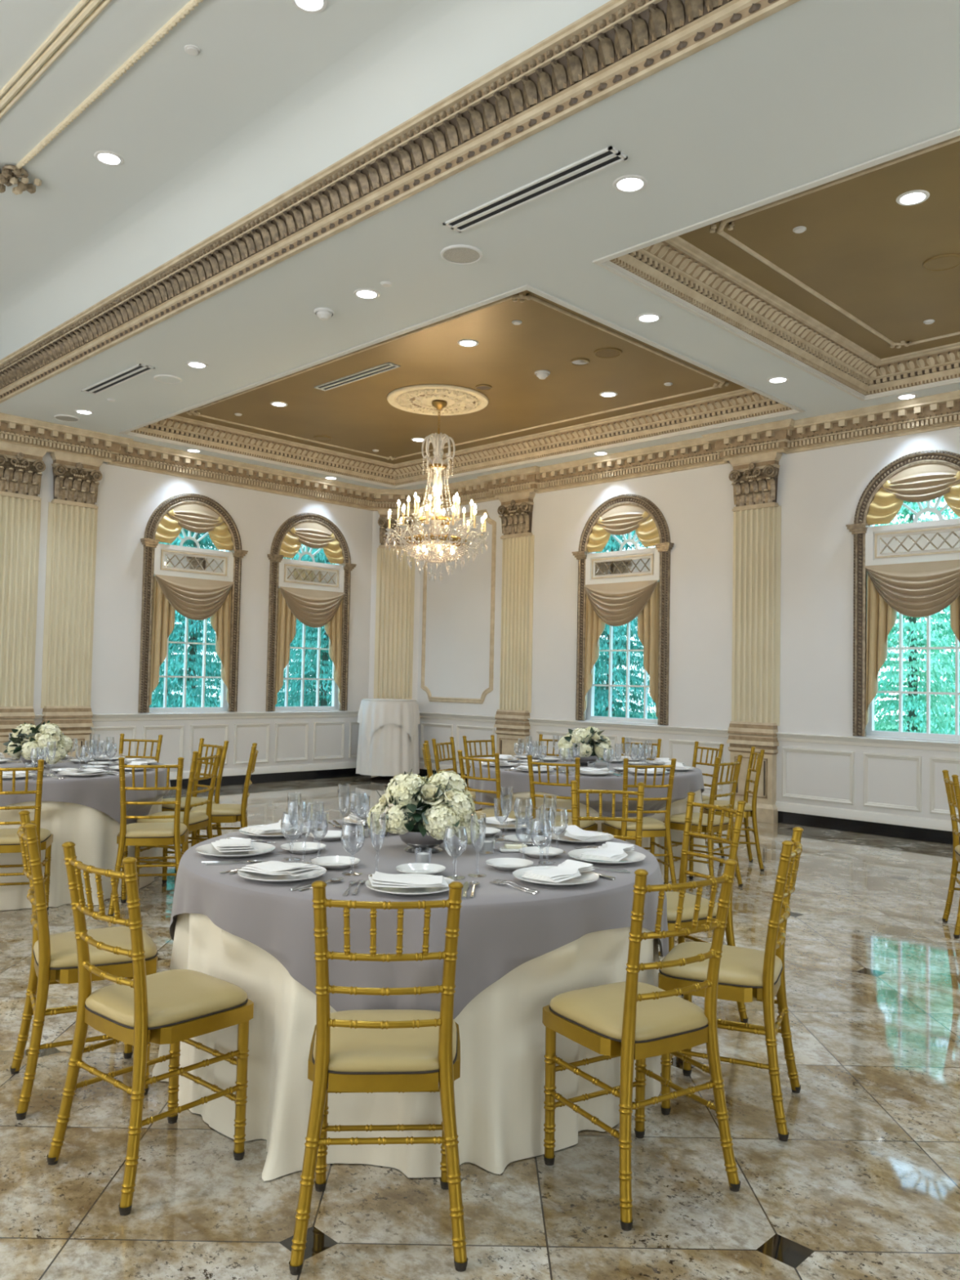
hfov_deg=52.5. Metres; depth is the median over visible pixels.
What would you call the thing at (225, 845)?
folded napkin
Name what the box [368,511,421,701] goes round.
wall
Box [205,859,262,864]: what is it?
spoon
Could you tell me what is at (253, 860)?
bowl
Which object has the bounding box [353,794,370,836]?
wine glass
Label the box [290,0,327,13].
recessed light
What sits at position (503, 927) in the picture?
table overlay
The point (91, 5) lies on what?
trim
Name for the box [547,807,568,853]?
water goblet
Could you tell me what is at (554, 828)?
fork
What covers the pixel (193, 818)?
seat cushion
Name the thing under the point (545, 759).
bread plate
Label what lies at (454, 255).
speaker grille
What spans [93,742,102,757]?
bowl
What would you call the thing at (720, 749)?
chair
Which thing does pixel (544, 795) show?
bowl
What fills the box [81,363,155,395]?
ceiling vent
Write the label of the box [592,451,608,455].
recessed light
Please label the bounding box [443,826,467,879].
water goblet
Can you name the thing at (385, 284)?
cap
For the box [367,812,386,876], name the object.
champagne flute
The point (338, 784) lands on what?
bowl
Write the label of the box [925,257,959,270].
speaker grille
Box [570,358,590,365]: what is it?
recessed light
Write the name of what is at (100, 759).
dinner plate
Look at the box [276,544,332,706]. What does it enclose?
evergreen tree
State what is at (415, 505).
candle
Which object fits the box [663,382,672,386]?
cap
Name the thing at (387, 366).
ceiling vent
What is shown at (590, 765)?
votive candle
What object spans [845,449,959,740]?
window
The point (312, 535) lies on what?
swag
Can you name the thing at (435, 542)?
chandelier
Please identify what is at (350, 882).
fork
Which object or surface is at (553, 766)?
bread plate
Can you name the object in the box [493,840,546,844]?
table knife
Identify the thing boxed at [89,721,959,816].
trim
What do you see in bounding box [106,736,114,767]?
champagne flute
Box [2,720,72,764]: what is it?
flower arrangement
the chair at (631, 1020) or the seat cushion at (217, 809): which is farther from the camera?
the seat cushion at (217, 809)
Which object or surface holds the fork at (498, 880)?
on the table overlay at (503, 927)
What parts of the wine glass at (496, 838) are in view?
stem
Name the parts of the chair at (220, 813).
leg, leg, seat frame, leg, leg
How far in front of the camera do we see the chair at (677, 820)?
6.76 m
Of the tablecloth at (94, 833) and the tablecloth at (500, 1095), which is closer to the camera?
the tablecloth at (500, 1095)
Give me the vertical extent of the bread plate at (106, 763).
0.022 m
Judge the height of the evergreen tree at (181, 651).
7.689 m
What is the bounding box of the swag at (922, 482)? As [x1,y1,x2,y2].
[866,462,959,525]
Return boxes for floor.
[0,775,959,1279]
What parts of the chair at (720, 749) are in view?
leg, rail, rail, rail, leg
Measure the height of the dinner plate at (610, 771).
0.022 m
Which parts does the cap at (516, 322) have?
plate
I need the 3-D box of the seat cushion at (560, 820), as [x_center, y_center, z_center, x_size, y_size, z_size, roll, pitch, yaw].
[0.563,1.227,6.596,0.383,0.049,0.384,0,-2,23]
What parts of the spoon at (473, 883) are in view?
handle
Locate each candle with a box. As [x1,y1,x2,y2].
[24,762,35,771]
[388,509,391,528]
[397,500,399,519]
[401,506,404,525]
[407,496,409,516]
[413,493,417,513]
[414,848,431,863]
[417,497,419,515]
[425,504,428,524]
[428,495,431,515]
[433,490,436,511]
[452,505,454,524]
[453,496,456,515]
[455,493,457,513]
[457,497,460,517]
[462,507,465,525]
[470,499,472,519]
[473,508,475,528]
[479,835,495,853]
[480,517,484,535]
[484,512,486,530]
[586,761,595,768]
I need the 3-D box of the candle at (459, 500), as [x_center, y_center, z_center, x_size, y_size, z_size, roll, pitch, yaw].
[-0.229,-1.412,10.386,0.030,0.227,0.028,-1,-3,45]
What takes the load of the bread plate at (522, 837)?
on the table overlay at (503, 927)
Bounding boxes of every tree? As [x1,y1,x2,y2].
[149,533,221,707]
[150,528,288,707]
[275,543,335,706]
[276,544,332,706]
[594,530,657,719]
[594,541,654,717]
[873,496,959,734]
[877,513,959,734]
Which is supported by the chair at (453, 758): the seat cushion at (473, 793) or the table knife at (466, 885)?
the seat cushion at (473, 793)
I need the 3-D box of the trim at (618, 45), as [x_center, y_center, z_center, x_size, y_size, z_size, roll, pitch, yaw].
[-1.933,-2.814,2.032,15.415,0.326,7.080,-1,-3,45]
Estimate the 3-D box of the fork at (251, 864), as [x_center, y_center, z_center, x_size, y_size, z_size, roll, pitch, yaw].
[-0.800,0.768,3.294,0.024,0.009,0.205,0,-3,34]
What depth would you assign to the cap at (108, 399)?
9.67 m
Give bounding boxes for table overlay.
[0,756,170,824]
[169,819,668,1018]
[357,700,419,743]
[467,756,704,817]
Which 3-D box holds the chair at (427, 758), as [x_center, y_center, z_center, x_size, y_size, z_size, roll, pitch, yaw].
[-0.234,1.259,7.567,0.454,0.926,0.428,1,-2,-2]
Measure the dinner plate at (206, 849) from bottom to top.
0.022 m
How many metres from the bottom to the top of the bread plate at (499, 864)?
0.022 m
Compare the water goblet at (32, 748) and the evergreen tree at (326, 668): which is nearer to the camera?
the water goblet at (32, 748)
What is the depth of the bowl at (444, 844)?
3.21 m
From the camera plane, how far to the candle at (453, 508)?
9.77 m
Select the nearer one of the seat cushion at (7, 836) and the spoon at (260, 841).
the spoon at (260, 841)
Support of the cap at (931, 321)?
attached to the ceiling at (864, 251)
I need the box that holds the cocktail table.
[362,698,416,782]
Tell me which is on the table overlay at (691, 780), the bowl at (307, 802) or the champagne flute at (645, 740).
the champagne flute at (645, 740)
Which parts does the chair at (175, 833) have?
leg, leg, rail, rail, rail, rail, seat frame, leg, leg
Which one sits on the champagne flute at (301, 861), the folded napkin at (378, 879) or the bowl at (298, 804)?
the bowl at (298, 804)
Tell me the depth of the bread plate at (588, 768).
7.18 m
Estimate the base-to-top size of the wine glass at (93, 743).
0.166 m
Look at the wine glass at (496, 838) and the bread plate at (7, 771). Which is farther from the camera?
the bread plate at (7, 771)
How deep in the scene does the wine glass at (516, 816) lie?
3.51 m
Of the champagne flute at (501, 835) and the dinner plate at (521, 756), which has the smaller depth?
the champagne flute at (501, 835)
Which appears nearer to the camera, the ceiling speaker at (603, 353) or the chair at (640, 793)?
the chair at (640, 793)
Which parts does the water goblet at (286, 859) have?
stem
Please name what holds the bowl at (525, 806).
on the wine glass at (525, 806)
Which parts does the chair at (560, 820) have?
leg, rail, rail, rail, rail, leg, seat frame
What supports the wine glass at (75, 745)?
on the table overlay at (101, 792)
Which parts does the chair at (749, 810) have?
seat frame, leg, leg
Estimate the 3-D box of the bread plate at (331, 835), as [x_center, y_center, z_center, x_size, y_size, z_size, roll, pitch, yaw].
[-0.611,0.793,3.931,0.168,0.022,0.168,2,-2,-12]
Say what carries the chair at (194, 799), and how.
on the floor
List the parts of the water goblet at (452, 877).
stem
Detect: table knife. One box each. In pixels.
[201,860,265,862]
[226,835,275,843]
[288,879,330,890]
[332,820,345,829]
[461,881,469,898]
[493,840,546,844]
[598,874,615,879]
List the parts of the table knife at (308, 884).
handle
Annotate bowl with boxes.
[20,755,47,768]
[30,748,44,764]
[46,741,56,760]
[89,739,98,758]
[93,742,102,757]
[104,743,117,758]
[106,736,114,754]
[247,859,262,862]
[280,812,303,840]
[285,800,306,826]
[287,792,301,824]
[297,804,312,839]
[306,802,324,828]
[311,812,328,840]
[329,877,343,881]
[337,784,350,813]
[340,822,364,854]
[349,791,368,816]
[354,794,370,818]
[369,812,386,850]
[399,831,446,853]
[443,826,467,857]
[469,881,479,885]
[470,813,485,850]
[493,798,509,822]
[500,786,512,815]
[524,806,542,832]
[529,818,552,848]
[540,804,555,839]
[542,795,556,826]
[547,807,568,835]
[559,747,569,762]
[572,755,597,766]
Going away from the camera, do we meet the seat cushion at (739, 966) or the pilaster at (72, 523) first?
the seat cushion at (739, 966)
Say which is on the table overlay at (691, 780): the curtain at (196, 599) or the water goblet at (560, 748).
the water goblet at (560, 748)
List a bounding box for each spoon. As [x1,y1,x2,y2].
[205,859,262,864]
[251,839,266,842]
[297,877,343,890]
[328,821,340,826]
[469,881,479,897]
[592,871,616,878]
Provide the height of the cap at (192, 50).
0.015 m
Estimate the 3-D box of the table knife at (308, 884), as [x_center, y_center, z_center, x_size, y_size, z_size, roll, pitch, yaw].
[-0.514,0.768,3.075,0.021,0.006,0.238,0,-3,34]
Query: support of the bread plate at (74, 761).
on the table overlay at (101, 792)
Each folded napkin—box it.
[2,771,30,776]
[62,768,107,773]
[86,753,125,758]
[115,760,147,768]
[124,758,151,762]
[210,838,258,852]
[238,860,322,875]
[239,818,306,834]
[348,812,368,820]
[368,871,448,887]
[478,816,536,825]
[484,754,515,759]
[488,760,508,764]
[515,753,544,756]
[515,764,553,768]
[521,859,595,882]
[553,825,612,840]
[574,767,610,772]
[580,841,634,861]
[614,755,644,759]
[629,768,666,772]
[652,757,679,764]
[665,762,688,768]
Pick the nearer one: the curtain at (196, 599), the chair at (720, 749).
the chair at (720, 749)
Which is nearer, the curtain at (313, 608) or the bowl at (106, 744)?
the bowl at (106, 744)
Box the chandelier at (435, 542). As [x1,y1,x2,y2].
[383,400,488,582]
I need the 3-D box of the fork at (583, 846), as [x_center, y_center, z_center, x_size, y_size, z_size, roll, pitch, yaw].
[0.467,0.816,3.854,0.205,0.009,0.024,2,-3,-25]
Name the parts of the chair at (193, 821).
leg, leg, leg, seat frame, rail, rail, rail, rail, leg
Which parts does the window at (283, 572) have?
sash, transom panel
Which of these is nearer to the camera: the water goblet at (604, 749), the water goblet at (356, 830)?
the water goblet at (356, 830)
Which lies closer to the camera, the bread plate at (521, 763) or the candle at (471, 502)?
the bread plate at (521, 763)
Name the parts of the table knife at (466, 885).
handle, blade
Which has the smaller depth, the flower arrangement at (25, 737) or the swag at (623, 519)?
the flower arrangement at (25, 737)
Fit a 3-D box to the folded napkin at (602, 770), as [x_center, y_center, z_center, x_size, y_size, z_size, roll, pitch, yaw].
[0.793,0.914,6.867,0.239,0.028,0.147,1,-2,14]
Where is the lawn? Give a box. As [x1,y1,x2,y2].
[207,704,946,732]
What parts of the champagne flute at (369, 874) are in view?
stem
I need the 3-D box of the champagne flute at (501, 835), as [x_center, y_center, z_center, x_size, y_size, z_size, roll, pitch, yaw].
[0.111,0.722,4.097,0.062,0.206,0.062,-1,-3,45]
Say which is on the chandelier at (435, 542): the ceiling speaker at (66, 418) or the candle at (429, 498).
the candle at (429, 498)
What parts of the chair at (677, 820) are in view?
leg, leg, seat frame, leg, rail, rail, rail, rail, leg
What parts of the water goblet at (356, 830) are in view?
stem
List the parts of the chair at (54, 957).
rail, leg, rail, rail, leg, rail, seat frame, leg, leg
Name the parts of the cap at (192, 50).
plate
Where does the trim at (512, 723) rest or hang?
attached to the wall at (820, 491)
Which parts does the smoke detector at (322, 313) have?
mounting plate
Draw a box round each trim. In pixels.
[0,0,112,119]
[0,0,800,403]
[0,164,41,195]
[0,390,959,511]
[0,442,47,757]
[15,0,203,169]
[33,711,959,832]
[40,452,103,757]
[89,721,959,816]
[119,284,805,488]
[186,293,728,460]
[371,509,415,776]
[421,509,496,703]
[493,492,535,757]
[592,128,959,400]
[710,135,959,348]
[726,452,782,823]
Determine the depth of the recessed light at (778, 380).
8.63 m
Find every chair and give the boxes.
[0,759,53,911]
[9,809,157,1119]
[46,841,253,1215]
[107,756,188,915]
[118,733,163,762]
[134,747,222,887]
[161,737,229,873]
[189,742,257,846]
[288,880,467,1275]
[422,740,478,811]
[431,737,475,798]
[457,750,530,820]
[462,734,495,810]
[526,755,597,831]
[537,733,560,756]
[542,858,740,1231]
[570,780,644,847]
[601,758,678,891]
[621,737,662,759]
[657,826,803,1141]
[658,791,748,1023]
[662,755,742,888]
[692,741,724,857]
[702,746,764,871]
[942,769,959,938]
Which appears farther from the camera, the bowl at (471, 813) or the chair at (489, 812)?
the chair at (489, 812)
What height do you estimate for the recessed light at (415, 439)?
0.010 m
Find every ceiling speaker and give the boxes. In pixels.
[53,414,79,422]
[153,374,182,383]
[312,435,332,441]
[440,244,482,264]
[593,347,622,358]
[922,253,959,271]
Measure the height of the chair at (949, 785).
0.926 m
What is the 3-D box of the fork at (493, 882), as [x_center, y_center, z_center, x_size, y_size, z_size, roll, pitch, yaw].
[0.107,0.778,3.072,0.024,0.009,0.205,3,-3,-41]
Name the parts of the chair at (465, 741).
leg, rail, rail, leg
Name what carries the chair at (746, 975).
on the floor
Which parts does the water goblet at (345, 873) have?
stem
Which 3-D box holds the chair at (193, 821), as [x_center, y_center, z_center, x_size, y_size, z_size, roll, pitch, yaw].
[-1.985,1.177,6.405,0.454,0.926,0.428,1,-2,12]
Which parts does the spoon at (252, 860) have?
handle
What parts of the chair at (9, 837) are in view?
rail, rail, rail, rail, seat frame, leg, leg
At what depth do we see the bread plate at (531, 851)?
3.68 m
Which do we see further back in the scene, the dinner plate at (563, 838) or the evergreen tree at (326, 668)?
the evergreen tree at (326, 668)
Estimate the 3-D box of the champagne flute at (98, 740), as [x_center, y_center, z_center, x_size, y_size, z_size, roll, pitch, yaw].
[-2.554,0.762,6.441,0.062,0.206,0.062,-1,-3,45]
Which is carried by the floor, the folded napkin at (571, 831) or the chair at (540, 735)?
the chair at (540, 735)
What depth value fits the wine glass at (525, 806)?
3.76 m
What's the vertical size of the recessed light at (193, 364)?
0.010 m
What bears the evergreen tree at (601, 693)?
on the lawn
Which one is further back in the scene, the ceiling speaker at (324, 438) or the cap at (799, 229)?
the ceiling speaker at (324, 438)
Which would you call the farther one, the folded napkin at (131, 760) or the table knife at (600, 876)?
the folded napkin at (131, 760)
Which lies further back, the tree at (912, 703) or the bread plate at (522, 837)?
the tree at (912, 703)
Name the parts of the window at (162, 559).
sash, transom panel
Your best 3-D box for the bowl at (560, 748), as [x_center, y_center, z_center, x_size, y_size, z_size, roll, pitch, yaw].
[0.616,0.839,7.096,0.081,0.100,0.080,-1,-3,45]
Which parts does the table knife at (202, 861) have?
handle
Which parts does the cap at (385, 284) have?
plate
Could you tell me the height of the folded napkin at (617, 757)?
0.030 m
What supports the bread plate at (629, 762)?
on the table overlay at (691, 780)
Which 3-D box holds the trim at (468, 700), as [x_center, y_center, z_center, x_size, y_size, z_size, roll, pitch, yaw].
[-0.321,-0.451,13.585,1.440,2.650,0.022,-1,-3,45]
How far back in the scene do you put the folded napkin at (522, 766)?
6.98 m
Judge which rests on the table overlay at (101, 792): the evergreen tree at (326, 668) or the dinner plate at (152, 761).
the dinner plate at (152, 761)
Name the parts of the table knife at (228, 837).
handle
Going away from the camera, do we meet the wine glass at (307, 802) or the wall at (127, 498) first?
the wine glass at (307, 802)
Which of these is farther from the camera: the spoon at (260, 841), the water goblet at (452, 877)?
the spoon at (260, 841)
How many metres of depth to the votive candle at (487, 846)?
3.69 m
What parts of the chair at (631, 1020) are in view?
leg, seat frame, leg, leg, rail, rail, rail, rail, leg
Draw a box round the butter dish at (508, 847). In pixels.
[497,843,527,852]
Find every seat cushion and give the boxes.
[0,827,50,844]
[33,926,157,968]
[84,968,247,1027]
[125,822,186,837]
[136,810,208,824]
[161,796,215,808]
[189,804,246,815]
[313,1009,457,1071]
[467,790,475,798]
[474,808,530,819]
[536,814,595,828]
[549,981,708,1040]
[604,817,665,829]
[660,941,782,986]
[665,891,717,921]
[670,812,728,825]
[702,795,709,801]
[702,800,751,810]
[955,844,959,854]
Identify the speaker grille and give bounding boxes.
[55,416,78,421]
[314,436,330,440]
[443,248,479,263]
[595,349,620,357]
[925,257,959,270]
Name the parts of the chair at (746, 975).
leg, leg, seat frame, leg, rail, rail, rail, leg, rail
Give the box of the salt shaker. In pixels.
[360,820,369,837]
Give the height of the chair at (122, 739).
0.926 m
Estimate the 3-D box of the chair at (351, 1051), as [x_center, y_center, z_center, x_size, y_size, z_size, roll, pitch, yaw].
[-0.247,1.057,2.548,0.428,0.926,0.454,1,-2,-4]
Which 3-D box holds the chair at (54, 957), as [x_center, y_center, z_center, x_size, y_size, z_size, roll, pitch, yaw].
[-1.370,1.068,3.374,0.454,0.926,0.428,2,-3,-28]
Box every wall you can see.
[33,452,373,771]
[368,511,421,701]
[417,426,959,820]
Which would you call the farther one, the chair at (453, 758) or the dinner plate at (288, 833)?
the chair at (453, 758)
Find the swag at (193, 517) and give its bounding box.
[155,502,233,551]
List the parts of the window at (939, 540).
transom panel, sash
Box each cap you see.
[106,398,115,402]
[184,44,199,56]
[380,281,392,287]
[511,320,521,324]
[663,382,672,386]
[792,226,806,233]
[923,319,934,324]
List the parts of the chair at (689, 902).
leg, leg, seat frame, rail, rail, rail, rail, leg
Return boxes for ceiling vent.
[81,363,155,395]
[313,362,399,391]
[442,146,627,233]
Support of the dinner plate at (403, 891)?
on the table overlay at (503, 927)
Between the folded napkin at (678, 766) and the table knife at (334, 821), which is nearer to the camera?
the table knife at (334, 821)
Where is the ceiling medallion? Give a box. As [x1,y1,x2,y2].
[386,384,488,415]
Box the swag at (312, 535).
[279,521,343,564]
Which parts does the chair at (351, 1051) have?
leg, leg, seat frame, rail, rail, rail, rail, leg, leg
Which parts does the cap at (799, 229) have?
plate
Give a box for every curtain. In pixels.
[149,574,234,705]
[275,586,344,705]
[583,580,659,717]
[864,559,959,727]
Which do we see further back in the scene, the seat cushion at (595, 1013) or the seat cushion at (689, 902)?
the seat cushion at (689, 902)
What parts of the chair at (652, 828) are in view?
leg, seat frame, rail, rail, rail, rail, leg, leg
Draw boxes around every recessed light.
[74,408,93,414]
[93,151,124,166]
[185,448,201,453]
[186,360,208,368]
[270,401,287,406]
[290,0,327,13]
[324,476,337,479]
[353,288,380,299]
[410,437,424,441]
[457,339,478,346]
[475,384,492,391]
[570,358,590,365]
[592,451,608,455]
[599,391,617,397]
[613,174,647,192]
[635,312,662,323]
[767,376,789,383]
[895,190,929,205]
[895,393,917,399]
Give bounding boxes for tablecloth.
[0,795,163,910]
[151,912,671,1181]
[355,700,419,776]
[481,788,709,882]
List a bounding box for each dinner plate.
[2,773,35,779]
[57,770,106,777]
[84,755,125,761]
[108,765,149,771]
[115,760,157,764]
[195,841,275,858]
[237,862,326,883]
[239,824,309,838]
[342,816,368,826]
[365,873,454,896]
[477,818,537,831]
[480,761,517,767]
[484,757,517,762]
[512,866,599,886]
[513,755,546,759]
[514,767,553,773]
[544,830,613,844]
[568,848,645,865]
[573,770,613,775]
[612,757,645,761]
[627,769,667,775]
[648,760,684,764]
[665,766,694,771]
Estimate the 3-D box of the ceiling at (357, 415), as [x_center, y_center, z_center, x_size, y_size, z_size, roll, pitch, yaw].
[-0.435,-2.553,10.313,6.131,0.001,4.049,-1,-3,45]
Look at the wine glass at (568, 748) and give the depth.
7.16 m
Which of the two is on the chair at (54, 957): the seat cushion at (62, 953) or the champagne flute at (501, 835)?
the seat cushion at (62, 953)
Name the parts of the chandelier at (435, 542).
candle arm, candle arm, candle arm, candle arm, candle arm, candle arm, candle arm, candle arm, candle arm, stem, chain, candle arm, candle arm, candle arm, candle arm, candle arm, candle arm, candle arm, candle arm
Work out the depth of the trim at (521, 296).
9.34 m
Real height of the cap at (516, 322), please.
0.015 m
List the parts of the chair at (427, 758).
leg, leg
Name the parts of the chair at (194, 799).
seat frame, leg, rail, rail, leg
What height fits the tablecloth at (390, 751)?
1.000 m
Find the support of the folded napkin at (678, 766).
on the dinner plate at (689, 767)
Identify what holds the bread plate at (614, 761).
on the table overlay at (691, 780)
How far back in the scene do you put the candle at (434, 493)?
10.02 m
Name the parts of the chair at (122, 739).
leg, rail, rail, leg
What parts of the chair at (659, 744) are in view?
leg, rail, leg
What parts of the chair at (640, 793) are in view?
leg, rail, rail, rail, leg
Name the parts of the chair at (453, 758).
leg, rail, rail, rail, leg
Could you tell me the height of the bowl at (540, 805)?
0.126 m
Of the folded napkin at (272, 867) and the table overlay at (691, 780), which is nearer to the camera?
the folded napkin at (272, 867)
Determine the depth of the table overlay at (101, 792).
6.04 m
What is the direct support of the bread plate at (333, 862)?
on the table overlay at (503, 927)
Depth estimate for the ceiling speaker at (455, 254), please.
6.19 m
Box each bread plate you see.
[0,759,9,763]
[6,770,32,773]
[50,768,78,773]
[69,758,94,763]
[80,764,107,768]
[87,761,113,765]
[280,841,325,853]
[307,830,349,841]
[311,855,359,869]
[395,862,445,875]
[479,826,501,837]
[485,857,533,871]
[503,834,545,844]
[519,759,540,762]
[519,846,564,858]
[520,762,537,766]
[539,757,559,761]
[540,764,562,769]
[574,767,597,769]
[605,759,623,763]
[612,767,635,771]
[628,761,647,764]
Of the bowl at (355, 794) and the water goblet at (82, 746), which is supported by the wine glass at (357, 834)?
the bowl at (355, 794)
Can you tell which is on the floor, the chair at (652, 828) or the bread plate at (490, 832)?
the chair at (652, 828)
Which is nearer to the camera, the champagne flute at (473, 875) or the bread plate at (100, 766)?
the champagne flute at (473, 875)
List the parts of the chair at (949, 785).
rail, rail, rail, leg, rail, seat frame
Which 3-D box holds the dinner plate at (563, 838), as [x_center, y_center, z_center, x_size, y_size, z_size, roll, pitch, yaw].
[0.409,0.817,4.016,0.284,0.022,0.284,2,-3,-29]
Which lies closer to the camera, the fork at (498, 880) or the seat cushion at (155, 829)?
the fork at (498, 880)
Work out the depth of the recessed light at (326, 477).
13.29 m
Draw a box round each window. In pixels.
[137,493,248,712]
[265,512,356,711]
[572,493,674,724]
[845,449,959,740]
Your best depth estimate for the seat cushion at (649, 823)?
6.45 m
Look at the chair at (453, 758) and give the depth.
8.15 m
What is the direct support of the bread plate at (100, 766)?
on the table overlay at (101, 792)
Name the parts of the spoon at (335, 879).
handle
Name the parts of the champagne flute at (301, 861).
stem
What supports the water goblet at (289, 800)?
on the table overlay at (503, 927)
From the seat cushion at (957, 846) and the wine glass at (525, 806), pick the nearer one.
the wine glass at (525, 806)
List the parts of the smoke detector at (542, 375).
mounting plate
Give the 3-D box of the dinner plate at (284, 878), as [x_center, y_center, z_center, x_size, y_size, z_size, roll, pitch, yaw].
[-0.643,0.762,3.167,0.284,0.022,0.284,0,-3,35]
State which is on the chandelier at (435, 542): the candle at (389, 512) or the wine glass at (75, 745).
the candle at (389, 512)
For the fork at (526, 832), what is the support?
on the table overlay at (503, 927)
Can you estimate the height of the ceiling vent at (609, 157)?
0.012 m
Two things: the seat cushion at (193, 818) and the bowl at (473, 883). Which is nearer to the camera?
the bowl at (473, 883)
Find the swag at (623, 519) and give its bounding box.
[586,504,659,552]
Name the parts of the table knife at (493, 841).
handle, blade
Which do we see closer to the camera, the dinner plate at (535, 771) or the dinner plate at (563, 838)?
the dinner plate at (563, 838)
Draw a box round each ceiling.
[0,0,959,489]
[176,290,746,464]
[678,141,959,359]
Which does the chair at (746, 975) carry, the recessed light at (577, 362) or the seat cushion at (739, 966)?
the seat cushion at (739, 966)
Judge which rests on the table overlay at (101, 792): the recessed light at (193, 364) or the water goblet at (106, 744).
the water goblet at (106, 744)
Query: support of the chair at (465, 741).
on the floor
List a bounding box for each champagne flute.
[44,741,56,774]
[89,739,98,766]
[92,733,100,761]
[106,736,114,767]
[287,792,301,839]
[294,804,312,863]
[337,784,350,834]
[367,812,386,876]
[467,813,486,877]
[498,786,512,837]
[517,737,524,765]
[537,804,555,864]
[542,795,556,847]
[613,743,622,772]
[644,740,652,760]
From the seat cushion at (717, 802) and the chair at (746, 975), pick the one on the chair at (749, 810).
the seat cushion at (717, 802)
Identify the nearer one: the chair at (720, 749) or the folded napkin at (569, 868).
the folded napkin at (569, 868)
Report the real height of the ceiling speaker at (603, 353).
0.014 m
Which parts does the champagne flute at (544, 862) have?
stem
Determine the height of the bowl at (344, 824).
0.100 m
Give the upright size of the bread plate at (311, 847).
0.022 m
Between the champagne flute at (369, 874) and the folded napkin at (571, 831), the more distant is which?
the folded napkin at (571, 831)
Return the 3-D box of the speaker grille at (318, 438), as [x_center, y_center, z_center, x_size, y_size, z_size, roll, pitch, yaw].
[-1.959,-2.502,12.106,0.211,0.003,0.211,-1,-3,45]
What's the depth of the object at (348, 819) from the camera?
4.35 m
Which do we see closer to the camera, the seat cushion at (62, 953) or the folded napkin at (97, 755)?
the seat cushion at (62, 953)
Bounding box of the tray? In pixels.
[497,846,519,852]
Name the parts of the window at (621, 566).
transom panel, sash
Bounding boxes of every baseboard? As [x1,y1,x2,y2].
[169,768,366,788]
[418,768,959,844]
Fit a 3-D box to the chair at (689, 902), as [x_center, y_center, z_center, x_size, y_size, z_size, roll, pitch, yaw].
[0.859,1.146,4.202,0.454,0.926,0.428,2,-3,-27]
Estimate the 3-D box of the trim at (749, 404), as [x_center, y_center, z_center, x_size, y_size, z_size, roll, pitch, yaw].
[-0.438,-2.421,10.307,6.191,0.266,4.109,-1,-3,45]
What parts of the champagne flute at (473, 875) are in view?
stem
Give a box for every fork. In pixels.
[219,863,251,873]
[342,880,357,895]
[351,879,366,894]
[489,880,537,893]
[493,879,539,892]
[523,827,547,834]
[529,827,555,834]
[573,844,598,848]
[591,865,627,871]
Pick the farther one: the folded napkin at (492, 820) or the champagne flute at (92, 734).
the champagne flute at (92, 734)
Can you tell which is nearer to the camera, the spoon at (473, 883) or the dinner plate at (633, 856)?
the spoon at (473, 883)
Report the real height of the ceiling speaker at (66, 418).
0.014 m
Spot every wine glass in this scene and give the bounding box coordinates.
[75,745,85,761]
[84,740,94,764]
[93,742,102,764]
[306,802,324,841]
[309,812,328,860]
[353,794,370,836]
[493,798,509,840]
[515,814,533,846]
[524,806,542,846]
[568,747,577,770]
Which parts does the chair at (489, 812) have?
leg, rail, rail, rail, rail, leg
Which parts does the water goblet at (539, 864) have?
stem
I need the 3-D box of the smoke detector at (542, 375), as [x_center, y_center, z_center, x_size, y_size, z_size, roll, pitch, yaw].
[0.599,-2.540,9.359,0.150,0.062,0.150,-1,-3,45]
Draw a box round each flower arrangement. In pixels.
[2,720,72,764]
[367,768,480,844]
[557,726,613,760]
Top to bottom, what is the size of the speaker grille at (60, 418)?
0.003 m
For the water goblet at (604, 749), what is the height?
0.166 m
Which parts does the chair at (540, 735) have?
leg, rail, rail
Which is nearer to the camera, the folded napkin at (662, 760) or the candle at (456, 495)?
the folded napkin at (662, 760)
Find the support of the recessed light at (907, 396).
in the ceiling at (276, 93)
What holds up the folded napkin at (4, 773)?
on the dinner plate at (4, 777)
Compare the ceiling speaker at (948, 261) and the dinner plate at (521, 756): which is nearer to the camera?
the ceiling speaker at (948, 261)
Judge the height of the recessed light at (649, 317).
0.010 m
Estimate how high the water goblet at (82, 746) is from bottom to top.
0.166 m
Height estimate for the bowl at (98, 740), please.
0.126 m
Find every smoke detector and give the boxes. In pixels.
[314,307,334,320]
[534,369,550,379]
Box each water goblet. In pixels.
[30,748,44,775]
[80,746,93,768]
[104,743,117,768]
[280,812,303,861]
[285,800,306,843]
[340,822,364,875]
[349,791,368,832]
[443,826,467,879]
[513,797,533,828]
[529,818,552,866]
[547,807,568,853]
[559,747,569,771]
[603,749,613,763]
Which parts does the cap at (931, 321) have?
plate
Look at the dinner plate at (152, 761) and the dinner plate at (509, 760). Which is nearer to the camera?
the dinner plate at (152, 761)
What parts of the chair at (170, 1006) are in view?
leg, rail, rail, rail, rail, leg, seat frame, leg, leg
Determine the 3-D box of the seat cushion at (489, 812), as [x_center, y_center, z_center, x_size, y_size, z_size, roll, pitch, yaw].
[0.126,1.228,6.834,0.383,0.049,0.384,-1,-3,40]
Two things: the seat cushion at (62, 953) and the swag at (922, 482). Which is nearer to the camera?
the seat cushion at (62, 953)
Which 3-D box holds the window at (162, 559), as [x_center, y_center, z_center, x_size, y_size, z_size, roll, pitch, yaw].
[-3.619,-0.467,12.166,0.295,2.726,1.420,-1,-3,45]

